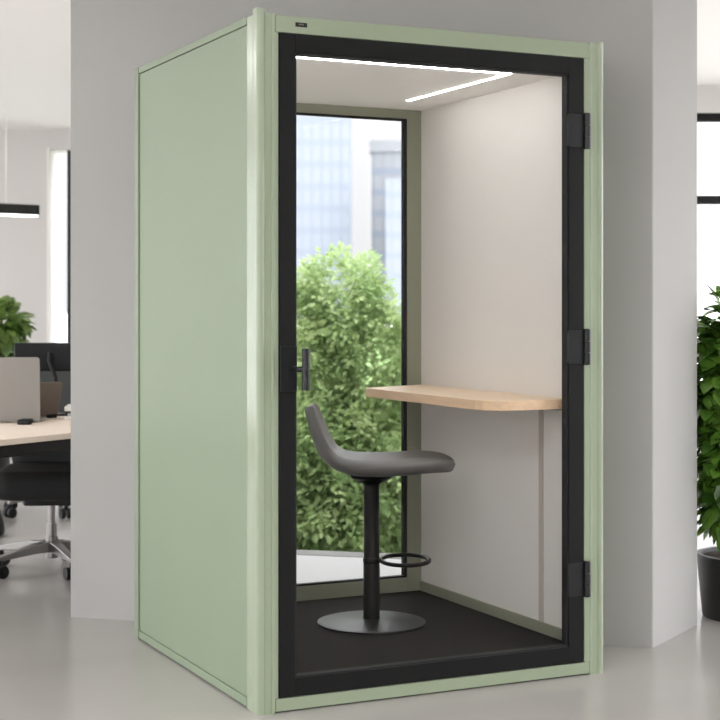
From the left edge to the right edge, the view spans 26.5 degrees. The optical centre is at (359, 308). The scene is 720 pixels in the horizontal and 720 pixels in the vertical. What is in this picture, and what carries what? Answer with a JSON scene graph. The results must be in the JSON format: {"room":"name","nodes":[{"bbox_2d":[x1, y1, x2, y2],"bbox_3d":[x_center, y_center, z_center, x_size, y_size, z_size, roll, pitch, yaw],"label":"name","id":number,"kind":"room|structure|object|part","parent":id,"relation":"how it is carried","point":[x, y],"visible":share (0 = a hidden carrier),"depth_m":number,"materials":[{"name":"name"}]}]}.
{"room":"office","nodes":[
{"label":"office","id":0,"kind":"room"},
{"bbox_2d":[0,129,70,342],"bbox_3d":[-4.280,-0.200,14.575,5.440,3.000,0.350,0,0,0],"label":"wall","id":1,"kind":"structure","parent":0,"point":[23,240],"depth_m":14.40,"materials":[{"name":"white paint"}]},
{"bbox_2d":[47,148,48,342],"bbox_3d":[-2.940,-0.160,14.393,0.020,2.720,0.015,0,0,0],"label":"trim","id":2,"kind":"structure","parent":1,"relation":"attached to","point":[47,148],"depth_m":14.38,"materials":[{"name":"white paint"}]},
{"bbox_2d":[50,150,70,342],"bbox_3d":[-2.690,-0.180,14.460,0.480,2.760,0.060,0,0,0],"label":"window","id":3,"kind":"structure","parent":1,"relation":"in","point":[68,151],"depth_m":14.43,"materials":[{"name":"black"}]},
{"bbox_3d":[-2.690,-0.180,14.460,0.480,2.740,0.010,0,0,0],"label":"pane","id":4,"kind":"part","parent":3,"relation":"part of","materials":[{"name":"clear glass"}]},
{"bbox_2d":[0,457,719,719],"bbox_3d":[0.000,1.425,5.375,14.000,0.250,18.750,0,0,0],"label":"floor","id":5,"kind":"structure","parent":0,"point":[55,665],"depth_m":5.33,"materials":[{"name":"concrete"}]},
{"bbox_2d":[0,511,4,535],"bbox_3d":[-2.151,1.075,8.719,0.238,0.449,0.163,0,0,-11],"label":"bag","id":6,"kind":"object","parent":5,"relation":"on","point":[2,528],"visible":1,"depth_m":8.69,"materials":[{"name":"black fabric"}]},
{"bbox_2d":[0,295,36,469],"bbox_3d":[-2.660,0.583,10.695,0.828,1.433,0.677,0,0,0],"label":"potted plant","id":7,"kind":"object","parent":5,"relation":"on","point":[16,326],"visible":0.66,"depth_m":10.62,"materials":[{"name":"green plant"}]},
{"bbox_3d":[-2.620,1.090,10.700,0.340,0.420,0.340,0,0,0],"label":"pot","id":8,"kind":"part","parent":7,"relation":"part of","materials":[{"name":"black ceramic"}]},
{"bbox_2d":[0,451,70,579],"bbox_3d":[-1.536,0.947,7.609,0.690,0.706,0.658,0,0,-6],"label":"office chair","id":9,"kind":"object","parent":5,"relation":"on","point":[38,479],"visible":0.47,"depth_m":7.43,"materials":[{"name":"black fabric"}]},
{"bbox_3d":[-1.692,1.184,7.670,0.293,0.068,0.052,0,0,24],"label":"leg","id":10,"kind":"part","parent":9,"relation":"part of","materials":[{"name":"silver metal"}]},
{"bbox_3d":[-1.650,1.184,7.473,0.052,0.068,0.293,0,0,42],"label":"leg","id":11,"kind":"part","parent":9,"relation":"part of","materials":[{"name":"silver metal"}]},
{"bbox_3d":[-1.534,0.855,7.595,0.520,0.140,0.510,0,0,-6],"label":"seat","id":12,"kind":"part","parent":9,"relation":"part of","materials":[{"name":"black fabric"}]},
{"bbox_3d":[-1.562,0.697,7.862,0.465,0.206,0.103,0,0,-6],"label":"backrest","id":13,"kind":"part","parent":9,"relation":"part of","materials":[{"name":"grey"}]},
{"bbox_3d":[-1.449,1.184,7.452,0.052,0.068,0.293,0,0,-30],"label":"leg","id":14,"kind":"part","parent":9,"relation":"part of","materials":[{"name":"silver metal"}]},
{"bbox_3d":[-1.367,1.184,7.636,0.293,0.068,0.052,0,0,-12],"label":"leg","id":15,"kind":"part","parent":9,"relation":"part of","materials":[{"name":"silver metal"}]},
{"bbox_2d":[0,416,70,457],"bbox_3d":[-1.784,0.930,7.090,1.000,0.740,1.770,0,0,32],"label":"office desk","id":16,"kind":"object","parent":5,"relation":"on","point":[50,435],"visible":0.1,"depth_m":6.90,"materials":[{"name":"brown wood"}]},
{"bbox_2d":[0,357,46,422],"bbox_3d":[-1.808,0.399,7.599,0.460,0.323,0.221,0,0,-2],"label":"laptop","id":17,"kind":"object","parent":16,"relation":"on","point":[19,376],"visible":0.86,"depth_m":7.51,"materials":[{"name":"silver metal"}]},
{"bbox_2d":[17,419,31,424],"bbox_3d":[-1.625,0.548,7.400,0.070,0.024,0.040,0,0,0],"label":"mouse","id":18,"kind":"object","parent":16,"relation":"on","point":[20,421],"visible":1,"depth_m":7.38,"materials":[{"name":"black plastic"}]},
{"bbox_2d":[0,439,70,457],"bbox_3d":[-1.539,0.622,6.953,0.240,0.067,1.400,0,0,32],"label":"cable tray","id":19,"kind":"object","parent":16,"relation":"on","point":[25,449],"depth_m":6.86,"materials":[{"name":"black plastic"}]},
{"bbox_2d":[14,343,70,415],"bbox_3d":[-1.559,0.369,8.024,0.520,0.382,0.120,0,0,-2],"label":"monitor","id":20,"kind":"object","parent":16,"relation":"on","point":[53,357],"visible":0.36,"depth_m":8.03,"materials":[{"name":"black plastic"}]},
{"bbox_3d":[-1.599,0.392,8.022,0.120,0.336,0.120,0,0,-2],"label":"arm","id":21,"kind":"part","parent":20,"relation":"part of","materials":[{"name":"black plastic"}]},
{"bbox_2d":[40,382,62,417],"bbox_3d":[-1.697,0.466,7.847,0.260,0.188,0.247,0,0,-34],"label":"laptop","id":22,"kind":"object","parent":16,"relation":"on","point":[50,392],"visible":0.54,"depth_m":7.81,"materials":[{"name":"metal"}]},
{"bbox_2d":[64,404,70,419],"bbox_3d":[-1.420,0.526,7.802,0.160,0.068,0.200,0,0,-6],"label":"paper tray","id":23,"kind":"object","parent":16,"relation":"on","point":[67,407],"visible":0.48,"depth_m":7.70,"materials":[{"name":"white"}]},
{"bbox_2d":[64,404,70,410],"bbox_3d":[-1.420,0.503,7.802,0.160,0.023,0.200,0,0,-6],"label":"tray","id":24,"kind":"object","parent":23,"relation":"on","point":[68,407],"depth_m":7.70,"materials":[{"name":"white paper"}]},
{"bbox_2d":[64,413,70,419],"bbox_3d":[-1.420,0.550,7.802,0.160,0.020,0.200,0,0,-6],"label":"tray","id":25,"kind":"object","parent":23,"relation":"on","point":[68,416],"depth_m":7.70,"materials":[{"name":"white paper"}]},
{"bbox_2d":[2,371,70,518],"bbox_3d":[-1.980,0.799,9.748,0.690,1.002,0.672,0,0,-7],"label":"office chair","id":26,"kind":"object","parent":5,"relation":"on","point":[9,510],"visible":0.12,"depth_m":9.48,"materials":[{"name":"black fabric"}]},
{"bbox_3d":[-2.095,1.184,9.623,0.052,0.068,0.293,0,0,42],"label":"leg","id":27,"kind":"part","parent":26,"relation":"part of","materials":[{"name":"silver metal"}]},
{"bbox_3d":[-1.948,0.549,9.489,0.465,0.502,0.104,0,0,-7],"label":"backrest","id":28,"kind":"part","parent":26,"relation":"part of","materials":[{"name":"grey"}]},
{"bbox_2d":[135,7,602,715],"bbox_3d":[0.012,0.168,5.722,1.348,2.264,1.400,0,0,-26],"label":"booth","id":29,"kind":"object","parent":5,"relation":"on","point":[502,135],"visible":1,"depth_m":5.54,"materials":[{"name":"green metal"}]},
{"bbox_3d":[-0.860,0.175,6.041,0.053,2.250,0.052,0,0,-26],"label":"corner post","id":30,"kind":"part","parent":29,"relation":"part of","materials":[{"name":"green metal"}]},
{"bbox_3d":[-0.602,-0.938,5.496,0.040,0.024,1.155,0,0,-26],"label":"rail","id":31,"kind":"part","parent":29,"relation":"part of","materials":[{"name":"green laminate"}]},
{"bbox_3d":[-0.602,1.280,5.496,0.040,0.028,1.155,0,0,-26],"label":"rail","id":32,"kind":"part","parent":29,"relation":"part of","materials":[{"name":"green metal"}]},
{"bbox_3d":[-0.600,0.170,5.497,0.036,2.188,1.152,0,0,-26],"label":"panel","id":33,"kind":"part","parent":29,"relation":"part of","materials":[{"name":"green metal"}]},
{"bbox_3d":[-0.321,0.168,4.934,0.063,2.264,0.102,0,0,-26],"label":"corner post","id":34,"kind":"part","parent":29,"relation":"part of","materials":[{"name":"green metal"}]},
{"bbox_3d":[-0.202,0.193,4.897,0.104,0.146,0.051,0,0,31],"label":"handle","id":35,"kind":"part","parent":29,"relation":"part of","materials":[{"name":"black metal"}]},
{"bbox_3d":[-0.267,0.185,6.311,1.310,2.170,0.088,0,0,-26],"label":"frame","id":36,"kind":"part","parent":29,"relation":"part of","materials":[{"name":"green metal"}]},
{"bbox_2d":[305,403,454,633],"bbox_3d":[0.076,0.782,5.828,0.571,0.835,0.414,0,0,1],"label":"bar stool","id":37,"kind":"object","parent":29,"relation":"on","point":[371,469],"visible":1,"depth_m":5.79,"materials":[{"name":"black"}]},
{"bbox_3d":[0.044,0.649,5.828,0.170,0.046,0.170,0,0,1],"label":"seat mount","id":38,"kind":"part","parent":37,"relation":"part of","materials":[{"name":"black metal"}]},
{"bbox_3d":[0.044,1.190,5.828,0.414,0.020,0.414,0,0,1],"label":"plate","id":39,"kind":"part","parent":37,"relation":"part of","materials":[{"name":"black metal"}]},
{"bbox_3d":[0.075,0.499,5.828,0.576,0.276,0.412,0,0,1],"label":"seat","id":40,"kind":"part","parent":37,"relation":"part of","materials":[{"name":"grey leather"}]},
{"bbox_3d":[-0.028,-0.868,5.733,1.200,0.044,1.160,0,0,-26],"label":"ceiling panel","id":41,"kind":"part","parent":29,"relation":"part of","materials":[{"name":"white"}]},
{"bbox_3d":[0.260,0.181,5.175,1.167,2.137,0.036,0,0,-26],"label":"door","id":42,"kind":"part","parent":29,"relation":"part of","materials":[{"name":"black"}]},
{"bbox_3d":[0.260,1.275,5.193,1.206,0.042,0.058,0,0,-26],"label":"rail","id":43,"kind":"part","parent":29,"relation":"part of","materials":[{"name":"green metal"}]},
{"bbox_3d":[0.260,-0.918,5.193,1.206,0.056,0.058,0,0,-26],"label":"rail","id":44,"kind":"part","parent":29,"relation":"part of","materials":[{"name":"green"}]},
{"bbox_2d":[366,385,561,410],"bbox_3d":[0.358,0.344,5.906,0.354,0.045,1.149,0,0,-26],"label":"shelf","id":45,"kind":"object","parent":29,"relation":"attached to","point":[472,399],"visible":0.84,"depth_m":5.63,"materials":[{"name":"brown wood"}]},
{"bbox_3d":[0.527,1.179,6.000,0.048,0.042,1.160,0,0,-26],"label":"skirting","id":46,"kind":"part","parent":29,"relation":"part of","materials":[{"name":"green metal"}]},
{"bbox_3d":[0.530,0.156,6.003,0.040,2.004,1.162,0,0,-26],"label":"wall panel","id":47,"kind":"part","parent":29,"relation":"part of","materials":[{"name":"beige fabric"}]},
{"bbox_3d":[0.824,0.175,5.485,0.063,2.250,0.102,0,0,-26],"label":"corner post","id":48,"kind":"part","parent":29,"relation":"part of","materials":[{"name":"green metal"}]},
{"bbox_2d":[697,284,719,621],"bbox_3d":[1.657,0.596,6.441,0.670,1.408,0.497,0,0,-22],"label":"potted plant","id":49,"kind":"object","parent":5,"relation":"on","point":[708,329],"visible":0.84,"depth_m":6.34,"materials":[{"name":"green plant"}]},
{"bbox_3d":[1.655,1.168,6.465,0.450,0.264,0.450,0,0,0],"label":"pot","id":50,"kind":"part","parent":49,"relation":"part of","materials":[{"name":"black ceramic"}]},
{"bbox_2d":[0,0,719,128],"bbox_3d":[0.000,-1.850,5.375,14.000,0.300,18.750,0,0,0],"label":"ceiling","id":51,"kind":"structure","parent":0,"point":[35,35],"depth_m":10.36,"materials":[{"name":"white paint"}]},
{"bbox_2d":[0,100,39,216],"bbox_3d":[-3.182,-1.230,12.200,1.300,0.940,0.120,0,0,-38],"label":"pendant lamp","id":52,"kind":"object","parent":51,"relation":"hanging from","point":[19,210],"visible":1,"depth_m":12.43,"materials":[{"name":"black plastic"}]},
{"bbox_2d":[0,214,37,216],"bbox_3d":[-3.182,-0.766,12.200,1.280,0.012,0.100,0,0,-38],"label":"diffuser","id":53,"kind":"object","parent":52,"relation":"attached to","point":[18,215],"depth_m":12.47,"materials":[{"name":"white plastic"}]},
{"bbox_2d":[71,0,696,647],"bbox_3d":[0.108,-0.225,6.460,2.567,3.050,0.680,0,0,14],"label":"wall","id":54,"kind":"structure","parent":0,"point":[650,46],"depth_m":6.14,"materials":[{"name":"grey paint"}]},
{"bbox_2d":[697,85,719,479],"bbox_3d":[4.395,-0.200,11.750,5.210,3.000,0.300,0,0,0],"label":"wall","id":55,"kind":"structure","parent":0,"point":[708,96],"depth_m":11.60,"materials":[{"name":"white paint"}]},
{"bbox_2d":[697,113,719,204],"bbox_3d":[4.525,-0.145,11.640,4.150,2.690,0.060,0,0,0],"label":"window","id":56,"kind":"structure","parent":55,"relation":"in","point":[701,117],"depth_m":11.61,"materials":[{"name":"black"}]},
{"label":"outside","id":57,"kind":"structure","parent":0,"visible":0},
{"bbox_2d":[57,313,719,457],"bbox_3d":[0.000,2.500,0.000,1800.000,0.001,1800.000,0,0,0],"label":"ground","id":58,"kind":"structure","parent":57,"point":[61,317],"depth_m":246.30,"materials":[{"name":"white"}]},
{"bbox_2d":[297,115,350,317],"bbox_3d":[-14.307,-26.500,259.225,24.640,58.000,20.100,0,0,-3],"label":"tower block","id":59,"kind":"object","parent":58,"relation":"on","point":[323,143],"visible":0.11,"depth_m":249.69,"materials":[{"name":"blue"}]},
{"bbox_2d":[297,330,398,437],"bbox_3d":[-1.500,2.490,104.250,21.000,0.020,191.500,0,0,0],"label":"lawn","id":60,"kind":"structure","parent":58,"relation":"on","point":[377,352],"depth_m":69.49,"materials":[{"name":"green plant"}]},
{"bbox_2d":[297,241,400,552],"bbox_3d":[-0.015,0.997,11.406,2.044,3.011,1.512,0,0,0],"label":"tree","id":61,"kind":"object","parent":60,"relation":"on","point":[330,503],"visible":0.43,"depth_m":11.16,"materials":[{"name":"green plant"}]},
{"bbox_2d":[354,319,400,447],"bbox_3d":[0.733,1.171,12.917,1.705,2.663,1.285,0,0,0],"label":"tree","id":62,"kind":"object","parent":60,"relation":"on","point":[400,319],"visible":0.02,"depth_m":12.77,"materials":[{"name":"green plant"}]},
{"bbox_2d":[297,550,400,558],"bbox_3d":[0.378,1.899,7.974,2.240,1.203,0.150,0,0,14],"label":"kerb","id":63,"kind":"object","parent":58,"relation":"on","point":[299,552],"depth_m":8.10,"materials":[{"name":"grey concrete"}]},
{"bbox_2d":[369,140,400,313],"bbox_3d":[7.373,-13.250,269.252,10.800,31.500,14.800,0,0,3],"label":"tower block","id":64,"kind":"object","parent":58,"relation":"on","point":[385,154],"visible":0.28,"depth_m":262.38,"materials":[{"name":"grey"}]},
{"bbox_3d":[7.373,-28.000,269.252,10.800,2.000,14.800,0,0,3],"label":"crown","id":65,"kind":"part","parent":64,"relation":"part of","materials":[{"name":"grey"}]},
{"bbox_2d":[386,179,400,324],"bbox_3d":[8.900,-9.000,246.213,9.040,23.000,12.100,0,0,3],"label":"tower block","id":66,"kind":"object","parent":58,"relation":"on","point":[393,186],"visible":0.2,"depth_m":240.36,"materials":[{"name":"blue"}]},
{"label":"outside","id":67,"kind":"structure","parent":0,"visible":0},
{"bbox_2d":[297,555,400,582],"bbox_3d":[0.225,1.425,7.358,2.240,0.250,1.120,0,0,14],"label":"paving","id":68,"kind":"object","parent":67,"point":[310,568],"depth_m":7.65,"materials":[{"name":"concrete"}]}
]}

